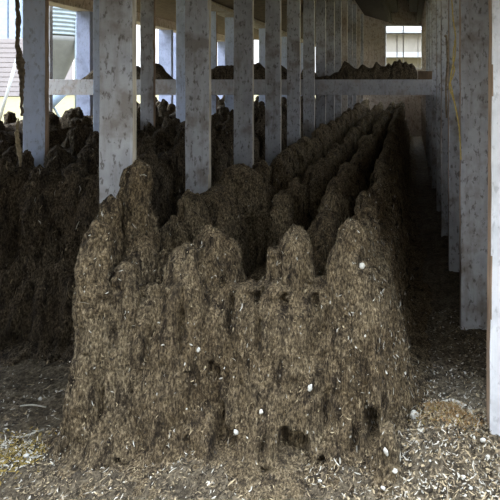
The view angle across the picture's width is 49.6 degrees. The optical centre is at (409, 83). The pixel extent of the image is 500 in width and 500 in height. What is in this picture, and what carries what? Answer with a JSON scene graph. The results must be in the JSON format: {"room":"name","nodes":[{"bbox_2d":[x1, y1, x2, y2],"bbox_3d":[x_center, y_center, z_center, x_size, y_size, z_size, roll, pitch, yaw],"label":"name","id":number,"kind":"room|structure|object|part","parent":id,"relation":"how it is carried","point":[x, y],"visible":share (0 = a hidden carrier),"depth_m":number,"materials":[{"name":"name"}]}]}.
{"room":"waste facility","nodes":[
{"label":"waste facility","id":0,"kind":"room"},
{"bbox_2d":[0,95,315,122],"bbox_3d":[-25.000,1.521,65.000,170.000,0.107,170.000,0,0,0],"label":"ground","id":1,"kind":"structure","parent":0,"point":[13,102],"depth_m":36.58,"materials":[{"name":"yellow plant"}]},
{"bbox_2d":[0,58,15,120],"bbox_3d":[-12.872,0.221,16.000,0.834,2.642,0.090,0,0,0],"label":"pipe","id":2,"kind":"object","parent":1,"relation":"on","point":[14,65],"visible":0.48,"depth_m":15.97,"materials":[{"name":"white metal"}]},
{"bbox_2d":[0,0,72,95],"bbox_3d":[-51.480,-7.465,64.450,10.640,17.830,9.900,0,0,0],"label":"farm building","id":3,"kind":"object","parent":1,"relation":"on","point":[7,7],"visible":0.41,"depth_m":60.05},
{"bbox_2d":[53,7,75,116],"bbox_3d":[-14.037,-2.351,19.829,1.930,7.833,2.059,0,0,0],"label":"silo","id":4,"kind":"object","parent":1,"relation":"on","point":[64,20],"visible":0.23,"depth_m":19.58,"materials":[{"name":"metal"}]},
{"bbox_3d":[-13.280,-0.505,19.900,0.111,4.110,0.111,0,0,-23],"label":"leg","id":5,"kind":"part","parent":4,"relation":"part of","materials":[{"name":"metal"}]},
{"bbox_2d":[386,30,420,67],"bbox_3d":[-0.400,-1.350,43.550,12.600,5.800,9.500,0,0,0],"label":"farm building","id":6,"kind":"object","parent":1,"relation":"on","point":[394,42],"visible":0.21,"depth_m":40.00,"materials":[{"name":"beige"}]},
{"bbox_2d":[0,135,499,499],"bbox_3d":[-2.200,1.418,6.550,7.600,0.132,16.100,0,0,0],"label":"floor","id":7,"kind":"structure","parent":0,"point":[444,283],"depth_m":2.14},
{"bbox_2d":[0,426,56,486],"bbox_3d":[-1.508,1.417,1.888,0.391,0.080,0.361,0,0,27],"label":"chaff patch","id":8,"kind":"object","parent":7,"relation":"on","point":[32,451],"visible":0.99,"depth_m":1.90,"materials":[{"name":"yellow plant"},{"name":"straw"}]},
{"bbox_2d":[13,429,43,437],"bbox_3d":[-1.564,1.422,2.031,0.133,0.040,0.033,0,0,-44],"label":"dry stalk","id":9,"kind":"object","parent":7,"relation":"on","point":[32,433],"visible":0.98,"depth_m":2.03,"materials":[{"name":"beige plant"}]},
{"bbox_2d":[20,404,45,407],"bbox_3d":[-1.702,1.455,2.261,0.116,0.013,0.014,0,0,-2],"label":"dry stalk","id":10,"kind":"object","parent":7,"relation":"on","point":[26,404],"visible":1,"depth_m":2.26,"materials":[{"name":"beige plant"}]},
{"bbox_2d":[23,0,48,166],"bbox_3d":[-2.603,0.235,3.480,0.157,2.490,0.052,0,0,0],"label":"wooden post","id":11,"kind":"object","parent":7,"relation":"on","point":[35,12],"visible":0.4,"depth_m":3.46,"materials":[{"name":"grey wood"}]},
{"bbox_2d":[49,6,52,111],"bbox_3d":[-5.191,0.140,7.200,0.064,2.680,0.062,0,0,0],"label":"wooden post","id":12,"kind":"object","parent":7,"relation":"on","point":[50,7],"visible":0.3,"depth_m":7.20,"materials":[{"name":"grey wood"}]},
{"bbox_2d":[76,11,92,115],"bbox_3d":[-4.901,0.140,7.540,0.215,2.680,0.092,0,0,0],"label":"wooden post","id":13,"kind":"object","parent":7,"relation":"on","point":[84,19],"visible":0.37,"depth_m":7.50,"materials":[{"name":"grey wood"}]},
{"bbox_2d":[93,0,99,131],"bbox_3d":[-2.548,0.235,4.150,0.144,2.490,0.052,0,0,0],"label":"wooden post","id":14,"kind":"object","parent":7,"relation":"on","point":[96,59],"visible":0.18,"depth_m":4.13,"materials":[{"name":"grey wood"}]},
{"bbox_2d":[99,0,136,203],"bbox_3d":[-1.343,-0.210,2.300,0.156,3.380,0.047,0,0,0],"label":"wooden post","id":15,"kind":"object","parent":7,"relation":"on","point":[117,18],"visible":0.43,"depth_m":2.28,"materials":[{"name":"grey wood"}]},
{"bbox_2d":[0,95,258,152],"bbox_3d":[-4.027,0.838,8.557,1.780,1.263,9.724,0,0,0],"label":"ridge","id":16,"kind":"object","parent":7,"relation":"on","point":[59,127],"visible":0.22,"depth_m":5.58,"materials":[{"name":"soil"}]},
{"bbox_2d":[140,0,155,129],"bbox_3d":[-2.599,0.235,4.960,0.135,2.490,0.052,0,0,0],"label":"wooden post","id":17,"kind":"object","parent":7,"relation":"on","point":[147,7],"visible":0.52,"depth_m":4.93,"materials":[{"name":"grey wood"}]},
{"bbox_2d":[0,95,315,432],"bbox_3d":[-2.254,0.854,7.876,1.960,1.232,11.679,0,0,0],"label":"ridge","id":18,"kind":"object","parent":7,"relation":"on","point":[46,211],"visible":0.44,"depth_m":2.79,"materials":[{"name":"soil"}]},
{"bbox_2d":[14,118,21,166],"bbox_3d":[-2.326,0.348,2.969,0.041,0.292,0.026,0,0,0],"label":"dry stalk","id":19,"kind":"object","parent":18,"relation":"hanging from","point":[18,141],"visible":1,"depth_m":2.96,"materials":[{"name":"plant"}]},
{"bbox_2d":[159,30,172,103],"bbox_3d":[-4.929,0.140,10.100,0.265,2.680,0.092,0,0,0],"label":"wooden post","id":20,"kind":"object","parent":7,"relation":"on","point":[165,36],"visible":0.31,"depth_m":10.05,"materials":[{"name":"grey wood"}]},
{"bbox_2d":[173,33,175,105],"bbox_3d":[-5.134,0.140,10.900,0.125,2.680,0.092,0,0,0],"label":"wooden post","id":21,"kind":"object","parent":7,"relation":"on","point":[174,34],"visible":0.09,"depth_m":10.86,"materials":[{"name":"grey wood"}]},
{"bbox_2d":[176,0,184,122],"bbox_3d":[-2.601,0.235,5.730,0.145,2.490,0.052,0,0,0],"label":"wooden post","id":22,"kind":"object","parent":7,"relation":"on","point":[180,4],"visible":0.36,"depth_m":5.71,"materials":[{"name":"grey wood"}]},
{"bbox_2d":[185,0,211,193],"bbox_3d":[-1.343,-0.210,3.171,0.155,3.380,0.047,0,0,0],"label":"wooden post","id":23,"kind":"object","parent":7,"relation":"on","point":[198,112],"visible":0.56,"depth_m":3.15,"materials":[{"name":"grey wood"}]},
{"bbox_2d":[1,419,410,499],"bbox_3d":[-0.711,1.416,1.893,1.442,0.120,0.590,0,0,0],"label":"litter","id":24,"kind":"object","parent":7,"relation":"on","point":[47,458],"visible":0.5,"depth_m":1.78,"materials":[{"name":"plant"}]},
{"bbox_2d":[211,11,216,114],"bbox_3d":[-2.764,0.235,6.980,0.134,2.490,0.052,0,0,0],"label":"wooden post","id":25,"kind":"object","parent":7,"relation":"on","point":[213,13],"visible":0.17,"depth_m":6.96,"materials":[{"name":"grey wood"}]},
{"bbox_2d":[49,79,431,94],"bbox_3d":[-2.303,0.044,6.880,5.207,0.209,0.320,0,0,0],"label":"cross beam","id":26,"kind":"structure","parent":25,"relation":"attached to","point":[56,86],"depth_m":6.72,"materials":[{"name":"paint"}]},
{"bbox_2d":[82,70,92,78],"bbox_3d":[-4.260,-0.157,6.876,0.377,0.195,0.278,0,0,0],"label":"clump","id":27,"kind":"object","parent":26,"relation":"on","point":[90,75],"visible":0.26,"depth_m":6.75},
{"bbox_2d":[136,66,140,78],"bbox_3d":[-3.747,-0.155,6.881,0.377,0.191,0.278,0,0,0],"label":"clump","id":28,"kind":"object","parent":26,"relation":"on","point":[138,69],"visible":0.15,"depth_m":6.78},
{"bbox_2d":[155,63,172,78],"bbox_3d":[-3.424,-0.173,6.879,0.270,0.227,0.277,0,0,0],"label":"clump","id":29,"kind":"object","parent":26,"relation":"on","point":[161,73],"visible":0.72,"depth_m":6.81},
{"bbox_2d":[211,62,286,78],"bbox_3d":[-2.197,-0.178,6.879,1.267,0.238,0.284,0,0,0],"label":"clump","id":30,"kind":"object","parent":26,"relation":"on","point":[219,72],"visible":0.36,"depth_m":6.76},
{"bbox_2d":[301,59,416,78],"bbox_3d":[-0.704,-0.199,6.877,1.611,0.279,0.286,0,0,0],"label":"clump","id":31,"kind":"object","parent":26,"relation":"on","point":[397,70],"visible":0.8,"depth_m":6.76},
{"bbox_2d":[418,71,431,78],"bbox_3d":[0.204,-0.118,6.765,0.192,0.115,0.050,0,0,0],"label":"wood block","id":32,"kind":"object","parent":26,"relation":"on","point":[421,74],"visible":1,"depth_m":6.74,"materials":[{"name":"brown wood"}]},
{"bbox_2d":[218,42,224,98],"bbox_3d":[-4.850,0.140,12.900,0.205,2.680,0.092,0,0,0],"label":"wooden post","id":33,"kind":"object","parent":7,"relation":"on","point":[221,45],"visible":0.16,"depth_m":12.85,"materials":[{"name":"grey wood"}]},
{"bbox_2d":[49,0,224,41],"bbox_3d":[-4.885,-1.190,8.400,0.270,0.200,10.400,0,0,0],"label":"rail","id":34,"kind":"object","parent":33,"relation":"attached to","point":[74,5],"visible":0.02,"depth_m":7.41,"materials":[{"name":"brown wood"}]},
{"bbox_2d":[225,17,233,110],"bbox_3d":[-2.736,0.235,7.600,0.144,2.490,0.052,0,0,0],"label":"wooden post","id":35,"kind":"object","parent":7,"relation":"on","point":[229,21],"visible":0.27,"depth_m":7.58,"materials":[{"name":"grey wood"}]},
{"bbox_2d":[40,99,435,499],"bbox_3d":[-0.696,0.903,7.798,1.753,1.135,12.196,0,0,0],"label":"ridge","id":36,"kind":"object","parent":7,"relation":"on","point":[259,271],"visible":1,"depth_m":1.97,"materials":[{"name":"soil"}]},
{"bbox_2d":[234,0,253,167],"bbox_3d":[-1.343,-0.210,4.042,0.156,3.380,0.047,0,0,0],"label":"wooden post","id":37,"kind":"object","parent":7,"relation":"on","point":[243,9],"visible":0.67,"depth_m":4.02,"materials":[{"name":"grey wood"}]},
{"bbox_2d":[0,308,499,499],"bbox_3d":[-0.826,1.407,2.344,2.965,0.135,1.732,0,0,0],"label":"litter","id":38,"kind":"object","parent":7,"relation":"on","point":[430,327],"visible":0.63,"depth_m":1.92,"materials":[{"name":"wood"}]},
{"bbox_2d":[259,28,264,102],"bbox_3d":[-2.676,0.235,9.100,0.145,2.490,0.052,0,0,0],"label":"wooden post","id":39,"kind":"object","parent":7,"relation":"on","point":[261,30],"visible":0.18,"depth_m":9.07,"materials":[{"name":"grey wood"}]},
{"bbox_2d":[265,0,281,165],"bbox_3d":[-1.343,-0.210,4.913,0.155,3.380,0.047,0,0,0],"label":"wooden post","id":40,"kind":"object","parent":7,"relation":"on","point":[273,108],"visible":0.62,"depth_m":4.89,"materials":[{"name":"grey wood"}]},
{"bbox_2d":[281,37,286,98],"bbox_3d":[-2.696,0.235,10.700,0.144,2.490,0.052,0,0,0],"label":"wooden post","id":41,"kind":"object","parent":7,"relation":"on","point":[283,39],"visible":0.12,"depth_m":10.68,"materials":[{"name":"grey wood"}]},
{"bbox_2d":[287,0,300,147],"bbox_3d":[-1.343,-0.210,5.784,0.155,3.380,0.047,0,0,0],"label":"wooden post","id":42,"kind":"object","parent":7,"relation":"on","point":[293,6],"visible":0.62,"depth_m":5.76,"materials":[{"name":"grey wood"}]},
{"bbox_2d":[301,43,302,95],"bbox_3d":[-2.657,0.235,12.300,0.144,2.490,0.052,0,0,0],"label":"wooden post","id":43,"kind":"object","parent":7,"relation":"on","point":[301,43],"visible":0.06,"depth_m":12.28,"materials":[{"name":"grey wood"}]},
{"bbox_2d":[303,0,314,138],"bbox_3d":[-1.343,-0.210,6.655,0.155,3.380,0.047,0,0,0],"label":"wooden post","id":44,"kind":"object","parent":7,"relation":"on","point":[308,5],"visible":0.7,"depth_m":6.63,"materials":[{"name":"grey wood"}]},
{"bbox_2d":[315,0,325,129],"bbox_3d":[-1.343,-0.210,7.526,0.156,3.380,0.047,0,0,0],"label":"wooden post","id":45,"kind":"object","parent":7,"relation":"on","point":[320,4],"visible":0.58,"depth_m":7.50,"materials":[{"name":"grey wood"}]},
{"bbox_2d":[326,0,334,124],"bbox_3d":[-1.343,-0.210,8.397,0.156,3.380,0.047,0,0,0],"label":"wooden post","id":46,"kind":"object","parent":7,"relation":"on","point":[330,4],"visible":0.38,"depth_m":8.38,"materials":[{"name":"grey wood"}]},
{"bbox_2d":[335,0,341,119],"bbox_3d":[-1.343,-0.210,9.268,0.156,3.380,0.047,0,0,0],"label":"wooden post","id":47,"kind":"object","parent":7,"relation":"on","point":[338,3],"visible":0.33,"depth_m":9.24,"materials":[{"name":"grey wood"}]},
{"bbox_2d":[342,0,347,112],"bbox_3d":[-1.343,-0.210,10.139,0.156,3.380,0.047,0,0,0],"label":"wooden post","id":48,"kind":"object","parent":7,"relation":"on","point":[344,2],"visible":0.27,"depth_m":10.12,"materials":[{"name":"grey wood"}]},
{"bbox_2d":[347,0,352,109],"bbox_3d":[-1.343,-0.210,11.010,0.156,3.380,0.047,0,0,0],"label":"wooden post","id":49,"kind":"object","parent":7,"relation":"on","point":[350,9],"visible":0.32,"depth_m":10.99,"materials":[{"name":"grey wood"}]},
{"bbox_2d":[352,4,356,108],"bbox_3d":[-1.343,-0.210,11.881,0.156,3.380,0.047,0,0,0],"label":"wooden post","id":50,"kind":"object","parent":7,"relation":"on","point":[354,6],"visible":0.28,"depth_m":11.86,"materials":[{"name":"grey wood"}]},
{"bbox_2d":[357,9,359,102],"bbox_3d":[-1.343,-0.210,12.752,0.156,3.380,0.047,0,0,0],"label":"wooden post","id":51,"kind":"object","parent":7,"relation":"on","point":[358,10],"visible":0.29,"depth_m":12.73,"materials":[{"name":"grey wood"}]},
{"bbox_2d":[360,14,363,102],"bbox_3d":[-1.343,-0.210,13.623,0.155,3.380,0.047,0,0,0],"label":"wooden post","id":52,"kind":"object","parent":7,"relation":"on","point":[361,15],"visible":0.25,"depth_m":13.60,"materials":[{"name":"grey wood"}]},
{"bbox_2d":[410,410,418,419],"bbox_3d":[0.021,1.373,2.064,0.044,0.053,0.022,0,0,0],"label":"fragment","id":53,"kind":"object","parent":7,"relation":"on","point":[412,414],"visible":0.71,"depth_m":2.06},
{"bbox_2d":[422,13,422,142],"bbox_3d":[0.380,-0.210,12.220,0.155,3.380,0.052,0,0,0],"label":"wooden post","id":54,"kind":"object","parent":7,"relation":"on","point":[422,13],"visible":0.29,"depth_m":12.20,"materials":[{"name":"grey wood"}]},
{"bbox_2d":[423,1,424,147],"bbox_3d":[0.380,-0.210,11.350,0.154,3.380,0.052,0,0,0],"label":"wooden post","id":55,"kind":"object","parent":7,"relation":"on","point":[424,1],"visible":0.34,"depth_m":11.33,"materials":[{"name":"grey wood"}]},
{"bbox_2d":[424,0,425,153],"bbox_3d":[0.380,-0.210,10.480,0.155,3.380,0.052,0,0,0],"label":"wooden post","id":56,"kind":"object","parent":7,"relation":"on","point":[425,0],"visible":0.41,"depth_m":10.46,"materials":[{"name":"grey wood"}]},
{"bbox_2d":[426,0,426,159],"bbox_3d":[0.380,-0.210,9.610,0.154,3.380,0.052,0,0,0],"label":"wooden post","id":57,"kind":"object","parent":7,"relation":"on","point":[426,0],"visible":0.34,"depth_m":9.59,"materials":[{"name":"grey wood"}]},
{"bbox_2d":[427,0,428,166],"bbox_3d":[0.380,-0.210,8.740,0.153,3.380,0.052,0,0,0],"label":"wooden post","id":58,"kind":"object","parent":7,"relation":"on","point":[427,0],"visible":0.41,"depth_m":8.72,"materials":[{"name":"grey wood"}]},
{"bbox_2d":[429,0,431,175],"bbox_3d":[0.380,-0.210,7.870,0.154,3.380,0.052,0,0,0],"label":"wooden post","id":59,"kind":"object","parent":7,"relation":"on","point":[430,1],"visible":0.4,"depth_m":7.85,"materials":[{"name":"grey wood"}]},
{"bbox_2d":[432,0,436,187],"bbox_3d":[0.380,-0.210,7.000,0.154,3.380,0.052,0,0,0],"label":"wooden post","id":60,"kind":"object","parent":7,"relation":"on","point":[434,76],"visible":0.42,"depth_m":6.97,"materials":[{"name":"grey wood"}]},
{"bbox_2d":[436,0,440,211],"bbox_3d":[0.377,-0.210,5.700,0.154,3.380,0.052,0,0,0],"label":"wooden post","id":61,"kind":"object","parent":7,"relation":"on","point":[438,2],"visible":0.44,"depth_m":5.67,"materials":[{"name":"grey wood"}]},
{"bbox_2d":[379,397,499,499],"bbox_3d":[0.159,1.397,1.952,0.552,0.139,0.578,0,0,0],"label":"litter","id":62,"kind":"object","parent":7,"relation":"on","point":[481,418],"visible":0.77,"depth_m":1.88,"materials":[{"name":"beige wood"}]},
{"bbox_2d":[441,0,447,236],"bbox_3d":[0.373,-0.210,4.800,0.154,3.380,0.092,0,0,0],"label":"wooden post","id":63,"kind":"object","parent":7,"relation":"on","point":[444,3],"visible":0.4,"depth_m":4.75,"materials":[{"name":"grey wood"}]},
{"bbox_2d":[408,399,488,443],"bbox_3d":[0.174,1.384,2.091,0.401,0.106,0.342,0,0,0],"label":"chaff patch","id":64,"kind":"object","parent":7,"relation":"on","point":[449,410],"visible":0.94,"depth_m":2.07,"materials":[{"name":"brown plant"}]},
{"bbox_2d":[448,0,459,271],"bbox_3d":[0.380,-0.210,3.900,0.164,3.380,0.092,0,0,0],"label":"wooden post","id":65,"kind":"object","parent":7,"relation":"on","point":[453,132],"visible":0.56,"depth_m":3.85,"materials":[{"name":"grey wood"}]},
{"bbox_2d":[444,35,448,117],"bbox_3d":[0.277,-0.059,3.800,0.032,0.635,0.030,0,0,0],"label":"twine","id":66,"kind":"object","parent":65,"relation":"hanging from","point":[445,36],"visible":1,"depth_m":3.79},
{"bbox_2d":[441,398,474,418],"bbox_3d":[0.223,1.426,2.204,0.190,0.030,0.058,0,0,44],"label":"dry stalk","id":67,"kind":"object","parent":7,"relation":"on","point":[446,400],"visible":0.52,"depth_m":2.22,"materials":[{"name":"beige plant"}]},
{"bbox_2d":[459,0,488,329],"bbox_3d":[0.388,-0.210,3.000,0.180,3.380,0.092,0,0,0],"label":"wooden post","id":68,"kind":"object","parent":7,"relation":"on","point":[473,14],"visible":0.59,"depth_m":2.96,"materials":[{"name":"grey wood"}]},
{"bbox_2d":[449,40,456,115],"bbox_3d":[0.253,-0.035,2.931,0.052,0.448,0.019,0,0,0],"label":"twine","id":69,"kind":"object","parent":68,"relation":"hanging from","point":[454,40],"visible":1,"depth_m":2.93,"materials":[{"name":"fabric"}]},
{"bbox_2d":[450,0,461,159],"bbox_3d":[0.268,-0.082,2.930,0.072,1.057,0.021,0,0,0],"label":"twine","id":70,"kind":"object","parent":68,"relation":"hanging from","point":[451,0],"visible":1,"depth_m":2.92,"materials":[{"name":"yellow fabric"}]},
{"bbox_2d":[486,0,499,435],"bbox_3d":[0.420,-0.210,2.083,0.190,3.380,0.102,0,0,0],"label":"wooden post","id":71,"kind":"object","parent":7,"relation":"on","point":[493,253],"visible":0.96,"depth_m":2.03,"materials":[{"name":"grey wood"}]},
{"bbox_2d":[353,0,421,135],"bbox_3d":[-2.150,-0.485,14.030,5.700,3.930,0.060,0,0,0],"label":"wall","id":72,"kind":"structure","parent":0,"point":[374,29],"depth_m":14.00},
{"bbox_2d":[385,25,421,68],"bbox_3d":[-0.175,-1.031,14.025,1.050,1.242,0.090,0,0,0],"label":"window","id":73,"kind":"structure","parent":72,"relation":"in","point":[403,33],"depth_m":13.98,"materials":[{"name":"paint"}]},
{"bbox_3d":[-2.000,-2.455,8.150,7.200,0.090,12.100,0,0,0],"label":"ceiling","id":74,"kind":"structure","parent":0,"visible":0},
{"bbox_2d":[136,0,258,39],"bbox_3d":[-3.800,-1.775,8.100,1.600,1.290,11.000,0,0,0],"label":"wooden beam","id":75,"kind":"object","parent":74,"relation":"hanging from","point":[165,9],"visible":0.02,"depth_m":8.52,"materials":[{"name":"brown wood"}]},
{"bbox_2d":[211,0,352,43],"bbox_3d":[-1.965,-1.685,8.100,1.070,1.470,11.000,0,0,0],"label":"beam","id":76,"kind":"object","parent":74,"relation":"hanging from","point":[259,5],"visible":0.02,"depth_m":7.04,"materials":[{"name":"brown wood"}]},
{"bbox_2d":[15,0,25,115],"bbox_3d":[-2.573,-0.304,3.298,0.059,1.032,0.056,0,0,-40],"label":"rope","id":77,"kind":"object","parent":76,"relation":"hanging from","point":[19,60],"visible":1,"depth_m":3.29,"materials":[{"name":"brown fabric"}]},
{"bbox_2d":[211,1,315,46],"bbox_3d":[-2.670,-1.090,8.100,0.300,0.160,11.000,0,0,0],"label":"rail","id":78,"kind":"object","parent":76,"relation":"attached to","point":[221,10],"visible":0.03,"depth_m":7.16,"materials":[{"name":"brown wood"}]},
{"bbox_2d":[355,0,397,22],"bbox_3d":[-0.800,-2.047,8.525,0.920,0.715,10.650,0,0,0],"label":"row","id":79,"kind":"object","parent":74,"relation":"hanging from","point":[378,9],"visible":1,"depth_m":12.15,"materials":[{"name":"brown wood"}]},
{"bbox_2d":[409,0,424,22],"bbox_3d":[0.140,-2.047,8.525,0.320,0.715,10.650,0,0,0],"label":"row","id":80,"kind":"object","parent":74,"relation":"hanging from","point":[416,6],"visible":1,"depth_m":12.30,"materials":[{"name":"brown wood"}]}
]}

